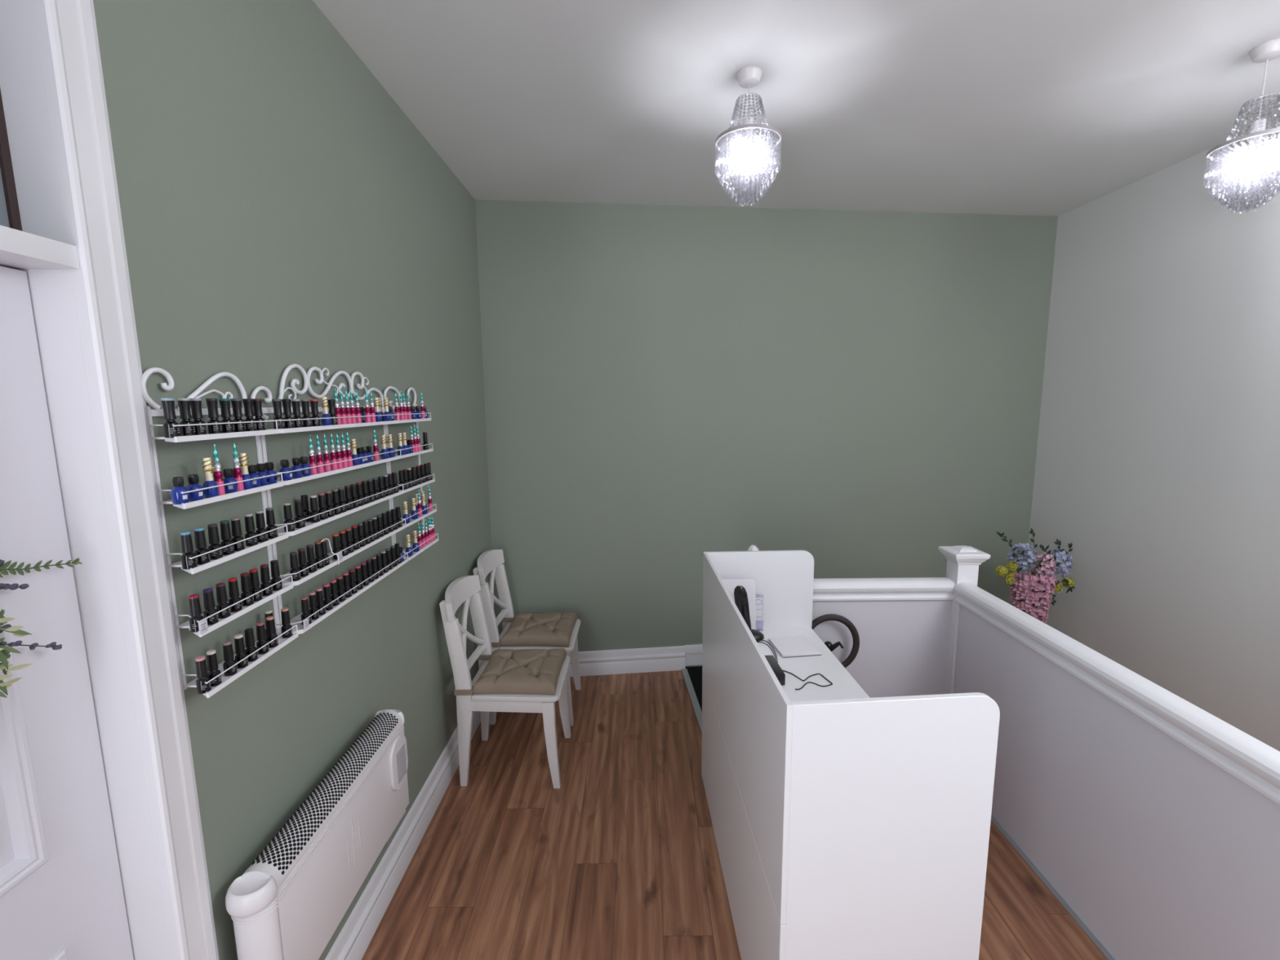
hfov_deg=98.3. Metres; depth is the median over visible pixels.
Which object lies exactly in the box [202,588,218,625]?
bottle
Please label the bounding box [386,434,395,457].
bottle
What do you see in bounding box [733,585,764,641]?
desk telephone
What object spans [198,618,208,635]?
tag
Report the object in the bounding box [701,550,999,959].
reception desk
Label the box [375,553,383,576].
bottle
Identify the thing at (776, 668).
card reader
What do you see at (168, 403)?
bottle
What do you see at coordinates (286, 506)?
bottle
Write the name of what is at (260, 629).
bottle
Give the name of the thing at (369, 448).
bottle
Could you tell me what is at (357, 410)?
bottle
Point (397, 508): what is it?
bottle
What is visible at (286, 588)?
shelf
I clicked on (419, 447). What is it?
bottle
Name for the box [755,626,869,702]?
countertop
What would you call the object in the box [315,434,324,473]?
bottle
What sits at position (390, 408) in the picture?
bottle
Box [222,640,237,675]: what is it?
bottle
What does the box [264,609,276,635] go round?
bottle
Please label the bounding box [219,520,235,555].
bottle
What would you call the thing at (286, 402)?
bottle
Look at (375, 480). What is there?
bottle
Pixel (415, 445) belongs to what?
bottle
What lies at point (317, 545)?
bottle
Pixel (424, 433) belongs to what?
bottle
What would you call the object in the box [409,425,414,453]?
bottle
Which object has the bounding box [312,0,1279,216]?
ceiling
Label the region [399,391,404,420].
bottle
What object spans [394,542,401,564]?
bottle
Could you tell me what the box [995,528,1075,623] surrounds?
flower arrangement
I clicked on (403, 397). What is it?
bottle
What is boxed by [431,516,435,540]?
bottle
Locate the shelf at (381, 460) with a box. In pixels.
[276,456,384,481]
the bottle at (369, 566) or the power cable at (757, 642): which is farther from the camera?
the power cable at (757, 642)
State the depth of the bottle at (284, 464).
1.35 m
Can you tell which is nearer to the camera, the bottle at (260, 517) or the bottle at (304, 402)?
the bottle at (260, 517)
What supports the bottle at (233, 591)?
on the rack at (226, 680)
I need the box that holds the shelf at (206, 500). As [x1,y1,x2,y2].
[160,493,228,503]
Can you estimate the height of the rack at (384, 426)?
0.639 m
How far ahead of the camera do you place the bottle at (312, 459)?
1.46 m
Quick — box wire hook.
[320,537,339,564]
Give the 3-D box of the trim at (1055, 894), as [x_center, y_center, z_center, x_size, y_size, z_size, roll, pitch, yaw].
[1.488,1.726,0.245,0.020,0.006,4.930,-1,8,0]
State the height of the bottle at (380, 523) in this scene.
0.071 m
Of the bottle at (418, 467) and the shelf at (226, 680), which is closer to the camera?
the shelf at (226, 680)
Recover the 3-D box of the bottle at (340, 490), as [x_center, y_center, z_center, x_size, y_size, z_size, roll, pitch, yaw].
[-0.866,0.058,1.606,0.023,0.071,0.023,-2,8,-8]
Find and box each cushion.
[453,648,566,695]
[491,612,577,647]
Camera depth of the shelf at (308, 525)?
1.51 m
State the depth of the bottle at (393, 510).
1.94 m
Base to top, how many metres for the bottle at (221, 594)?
0.071 m
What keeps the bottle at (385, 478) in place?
on the rack at (260, 439)
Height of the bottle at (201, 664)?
0.071 m
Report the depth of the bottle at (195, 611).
1.07 m
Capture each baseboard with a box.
[324,711,480,959]
[568,645,685,676]
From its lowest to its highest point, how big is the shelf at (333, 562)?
0.004 m
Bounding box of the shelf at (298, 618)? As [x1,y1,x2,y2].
[275,559,405,633]
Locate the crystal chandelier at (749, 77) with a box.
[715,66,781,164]
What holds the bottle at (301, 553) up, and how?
on the rack at (260, 439)
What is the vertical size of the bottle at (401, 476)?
0.071 m
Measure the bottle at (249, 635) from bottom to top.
0.071 m
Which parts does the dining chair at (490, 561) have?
leg, rail, rail, leg, seat, leg, leg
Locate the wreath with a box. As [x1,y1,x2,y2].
[0,557,82,697]
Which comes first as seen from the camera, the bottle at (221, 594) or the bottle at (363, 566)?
the bottle at (221, 594)
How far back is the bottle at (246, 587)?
1.21 m
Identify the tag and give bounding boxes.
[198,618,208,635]
[302,617,309,629]
[337,551,342,561]
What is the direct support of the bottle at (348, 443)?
on the rack at (260, 439)
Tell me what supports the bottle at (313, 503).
on the rack at (260, 439)
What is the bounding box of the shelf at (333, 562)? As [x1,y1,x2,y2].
[269,527,399,584]
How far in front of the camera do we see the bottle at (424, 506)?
2.21 m
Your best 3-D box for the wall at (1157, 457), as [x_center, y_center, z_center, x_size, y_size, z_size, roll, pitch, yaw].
[2.749,0.194,0.605,0.120,2.918,6.349,-1,8,0]
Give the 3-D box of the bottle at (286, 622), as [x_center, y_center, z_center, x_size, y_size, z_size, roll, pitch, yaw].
[-0.864,0.348,1.351,0.023,0.071,0.023,1,8,12]
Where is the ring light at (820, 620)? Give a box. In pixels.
[811,613,859,667]
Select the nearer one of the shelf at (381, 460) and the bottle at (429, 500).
the shelf at (381, 460)
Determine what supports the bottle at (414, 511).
on the rack at (384, 426)
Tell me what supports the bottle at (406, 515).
on the rack at (384, 426)
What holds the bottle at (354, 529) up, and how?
on the rack at (260, 439)
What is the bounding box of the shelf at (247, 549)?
[168,534,282,567]
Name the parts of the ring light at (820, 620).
bracket arm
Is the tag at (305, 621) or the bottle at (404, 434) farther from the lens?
the bottle at (404, 434)
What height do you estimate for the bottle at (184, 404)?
0.073 m
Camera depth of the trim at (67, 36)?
0.99 m
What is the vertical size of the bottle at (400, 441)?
0.080 m
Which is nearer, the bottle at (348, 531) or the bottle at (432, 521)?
the bottle at (348, 531)
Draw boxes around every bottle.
[160,397,180,437]
[170,476,189,504]
[177,398,195,435]
[180,531,197,569]
[186,474,203,501]
[188,594,204,632]
[190,398,206,435]
[193,527,209,564]
[195,655,211,693]
[201,457,218,497]
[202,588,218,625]
[205,398,222,434]
[206,649,222,686]
[207,523,222,559]
[213,444,225,495]
[215,582,231,618]
[218,398,235,433]
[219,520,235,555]
[222,468,237,493]
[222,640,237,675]
[227,577,242,612]
[230,398,245,431]
[231,516,244,551]
[232,441,244,491]
[234,634,248,668]
[238,453,253,489]
[240,572,253,606]
[242,398,257,431]
[244,513,257,546]
[244,628,257,662]
[247,464,261,488]
[248,568,262,601]
[253,399,266,431]
[255,510,268,542]
[255,622,269,654]
[256,463,269,486]
[259,564,272,595]
[264,462,277,484]
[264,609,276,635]
[265,507,278,538]
[266,616,278,648]
[270,560,282,591]
[271,399,284,429]
[278,459,292,480]
[280,607,293,638]
[281,399,294,428]
[283,502,294,532]
[289,551,301,581]
[290,399,302,427]
[290,457,303,478]
[293,499,305,528]
[297,548,308,577]
[299,456,311,476]
[300,399,312,426]
[300,494,310,521]
[300,595,311,625]
[306,544,316,573]
[308,434,316,475]
[308,591,319,620]
[309,399,320,426]
[309,495,319,522]
[314,541,324,568]
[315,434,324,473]
[315,587,325,615]
[317,493,328,519]
[319,538,329,565]
[320,396,332,426]
[323,433,331,471]
[323,583,333,610]
[324,490,334,517]
[327,399,337,425]
[329,432,337,470]
[329,579,339,605]
[331,488,341,515]
[332,533,341,559]
[334,387,341,424]
[335,431,342,469]
[336,576,346,601]
[337,487,346,512]
[338,530,348,555]
[339,387,346,424]
[341,432,347,467]
[342,572,351,597]
[344,388,351,423]
[344,485,353,510]
[345,528,354,552]
[346,431,352,466]
[348,568,357,594]
[349,388,356,423]
[350,439,359,466]
[350,484,359,507]
[351,525,359,550]
[355,389,361,423]
[355,447,364,464]
[355,482,364,506]
[355,565,363,590]
[356,523,365,546]
[360,406,365,422]
[360,562,368,586]
[361,446,369,463]
[361,480,369,503]
[362,520,370,544]
[364,390,371,422]
[365,445,373,462]
[365,559,373,582]
[366,479,374,502]
[366,519,374,542]
[369,390,376,422]
[370,556,378,579]
[371,516,379,539]
[372,477,380,500]
[373,397,382,422]
[373,428,379,461]
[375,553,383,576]
[376,515,384,537]
[377,475,385,497]
[378,397,383,421]
[380,435,388,458]
[380,551,388,573]
[381,512,388,534]
[382,397,391,421]
[382,475,390,496]
[385,548,392,569]
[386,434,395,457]
[386,473,394,494]
[386,511,393,532]
[388,406,395,420]
[390,545,397,566]
[391,472,399,493]
[391,508,398,529]
[394,391,399,420]
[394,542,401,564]
[395,506,402,527]
[396,432,404,455]
[398,470,405,490]
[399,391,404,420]
[399,546,404,561]
[401,432,408,454]
[402,391,407,419]
[402,469,409,488]
[402,501,409,523]
[405,534,413,556]
[406,391,411,419]
[406,440,413,453]
[406,467,413,487]
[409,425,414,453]
[410,405,417,419]
[410,497,417,519]
[411,466,417,485]
[412,530,419,551]
[413,424,417,452]
[414,444,417,452]
[414,493,417,511]
[415,405,422,418]
[415,465,422,484]
[416,426,421,451]
[417,444,421,451]
[417,489,422,515]
[417,521,422,548]
[419,464,426,482]
[420,392,425,418]
[421,493,427,514]
[421,520,426,546]
[422,431,428,449]
[423,405,427,417]
[423,463,430,481]
[424,519,429,544]
[426,462,431,479]
[427,485,432,511]
[427,518,431,542]
[429,517,433,541]
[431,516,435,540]
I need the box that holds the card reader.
[764,655,785,684]
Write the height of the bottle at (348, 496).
0.071 m
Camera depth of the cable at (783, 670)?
2.02 m
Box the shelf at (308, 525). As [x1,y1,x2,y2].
[277,493,395,534]
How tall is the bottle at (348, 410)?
0.106 m
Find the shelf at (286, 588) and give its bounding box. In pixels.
[176,584,289,628]
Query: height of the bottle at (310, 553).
0.071 m
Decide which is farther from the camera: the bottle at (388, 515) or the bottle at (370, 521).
the bottle at (388, 515)
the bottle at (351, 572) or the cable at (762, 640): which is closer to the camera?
the bottle at (351, 572)
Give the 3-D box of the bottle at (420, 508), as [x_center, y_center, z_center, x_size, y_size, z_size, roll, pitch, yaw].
[-0.865,0.089,2.169,0.017,0.106,0.016,-7,10,-38]
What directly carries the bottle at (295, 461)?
on the rack at (260, 439)
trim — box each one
[0,0,170,959]
[0,225,79,269]
[31,0,219,959]
[681,668,702,733]
[684,644,702,666]
[991,814,1115,959]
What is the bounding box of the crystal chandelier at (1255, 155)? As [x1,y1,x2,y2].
[1206,38,1279,168]
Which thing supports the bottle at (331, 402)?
on the rack at (260, 439)
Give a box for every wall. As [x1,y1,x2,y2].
[93,0,494,959]
[475,200,1057,666]
[1023,117,1279,751]
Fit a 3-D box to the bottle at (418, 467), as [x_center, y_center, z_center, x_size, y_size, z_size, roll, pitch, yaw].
[-0.865,-0.020,2.163,0.023,0.071,0.023,3,9,27]
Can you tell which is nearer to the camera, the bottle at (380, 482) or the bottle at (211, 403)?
the bottle at (211, 403)
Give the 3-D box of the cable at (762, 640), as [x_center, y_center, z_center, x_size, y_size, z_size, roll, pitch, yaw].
[0.535,0.700,2.269,0.063,0.003,0.210,-3,8,-17]
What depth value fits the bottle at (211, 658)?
1.11 m
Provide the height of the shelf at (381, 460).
0.004 m
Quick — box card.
[721,578,755,629]
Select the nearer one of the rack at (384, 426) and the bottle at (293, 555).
the bottle at (293, 555)
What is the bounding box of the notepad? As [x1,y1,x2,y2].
[768,635,821,657]
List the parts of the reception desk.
panel, panel, panel, panel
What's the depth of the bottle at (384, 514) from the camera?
1.87 m
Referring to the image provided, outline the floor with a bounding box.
[361,670,1107,959]
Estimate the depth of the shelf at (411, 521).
2.15 m
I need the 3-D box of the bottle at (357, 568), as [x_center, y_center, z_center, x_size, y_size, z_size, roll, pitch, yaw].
[-0.864,0.299,1.698,0.023,0.071,0.023,1,8,14]
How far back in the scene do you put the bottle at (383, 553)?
1.86 m
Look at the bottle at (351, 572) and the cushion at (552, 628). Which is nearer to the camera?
the bottle at (351, 572)
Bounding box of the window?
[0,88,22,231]
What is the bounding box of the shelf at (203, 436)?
[151,433,208,439]
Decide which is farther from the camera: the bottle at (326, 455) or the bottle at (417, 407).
the bottle at (417, 407)
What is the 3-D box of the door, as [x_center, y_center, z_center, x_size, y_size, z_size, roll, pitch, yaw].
[-1.016,0.692,0.649,0.048,1.976,0.802,-1,8,0]
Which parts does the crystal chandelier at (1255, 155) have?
bulb, bulb, cord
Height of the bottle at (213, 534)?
0.071 m
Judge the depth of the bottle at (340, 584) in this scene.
1.59 m
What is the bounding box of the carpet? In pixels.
[685,666,702,711]
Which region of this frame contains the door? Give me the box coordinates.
[0,266,133,959]
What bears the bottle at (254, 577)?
on the rack at (226, 680)
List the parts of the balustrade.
panel, handrail, newel post, panel, handrail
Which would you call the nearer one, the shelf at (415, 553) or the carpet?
the shelf at (415, 553)
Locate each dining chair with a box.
[439,575,571,788]
[472,549,581,725]
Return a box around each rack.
[140,367,298,697]
[242,364,408,634]
[382,386,438,560]
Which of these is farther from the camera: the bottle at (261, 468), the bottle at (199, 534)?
the bottle at (261, 468)
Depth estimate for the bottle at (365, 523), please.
1.74 m
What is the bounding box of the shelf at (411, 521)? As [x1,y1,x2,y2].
[400,508,434,524]
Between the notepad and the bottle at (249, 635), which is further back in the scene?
the notepad
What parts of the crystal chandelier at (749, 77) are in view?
bulb, bulb, cord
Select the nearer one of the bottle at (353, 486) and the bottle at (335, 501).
the bottle at (335, 501)
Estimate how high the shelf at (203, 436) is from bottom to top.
0.004 m
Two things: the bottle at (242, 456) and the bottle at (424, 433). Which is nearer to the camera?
the bottle at (242, 456)
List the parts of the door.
panel moulding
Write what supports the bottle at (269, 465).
on the rack at (226, 680)
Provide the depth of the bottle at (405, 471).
2.04 m
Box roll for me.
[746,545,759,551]
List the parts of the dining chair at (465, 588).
leg, rail, rail, leg, seat, leg, leg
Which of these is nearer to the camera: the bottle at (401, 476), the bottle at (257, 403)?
the bottle at (257, 403)
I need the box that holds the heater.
[225,709,408,959]
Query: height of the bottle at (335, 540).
0.071 m
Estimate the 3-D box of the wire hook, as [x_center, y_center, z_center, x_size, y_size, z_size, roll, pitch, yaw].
[-0.859,0.200,1.524,0.014,0.082,0.058,2,8,16]
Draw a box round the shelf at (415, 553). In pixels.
[402,537,436,558]
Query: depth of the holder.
2.47 m
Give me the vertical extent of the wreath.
0.416 m
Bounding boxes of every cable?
[756,641,776,660]
[761,640,777,662]
[782,670,832,689]
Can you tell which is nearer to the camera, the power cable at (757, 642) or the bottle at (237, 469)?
the bottle at (237, 469)
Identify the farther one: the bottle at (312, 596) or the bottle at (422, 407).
the bottle at (422, 407)
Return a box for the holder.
[755,597,762,629]
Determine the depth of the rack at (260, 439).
1.50 m
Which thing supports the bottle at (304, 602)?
on the rack at (260, 439)
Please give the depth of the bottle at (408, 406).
2.07 m
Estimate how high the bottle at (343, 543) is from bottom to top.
0.071 m
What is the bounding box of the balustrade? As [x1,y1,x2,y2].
[812,545,1279,959]
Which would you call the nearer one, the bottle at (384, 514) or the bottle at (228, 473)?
the bottle at (228, 473)
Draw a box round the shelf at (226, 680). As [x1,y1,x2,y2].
[184,633,294,689]

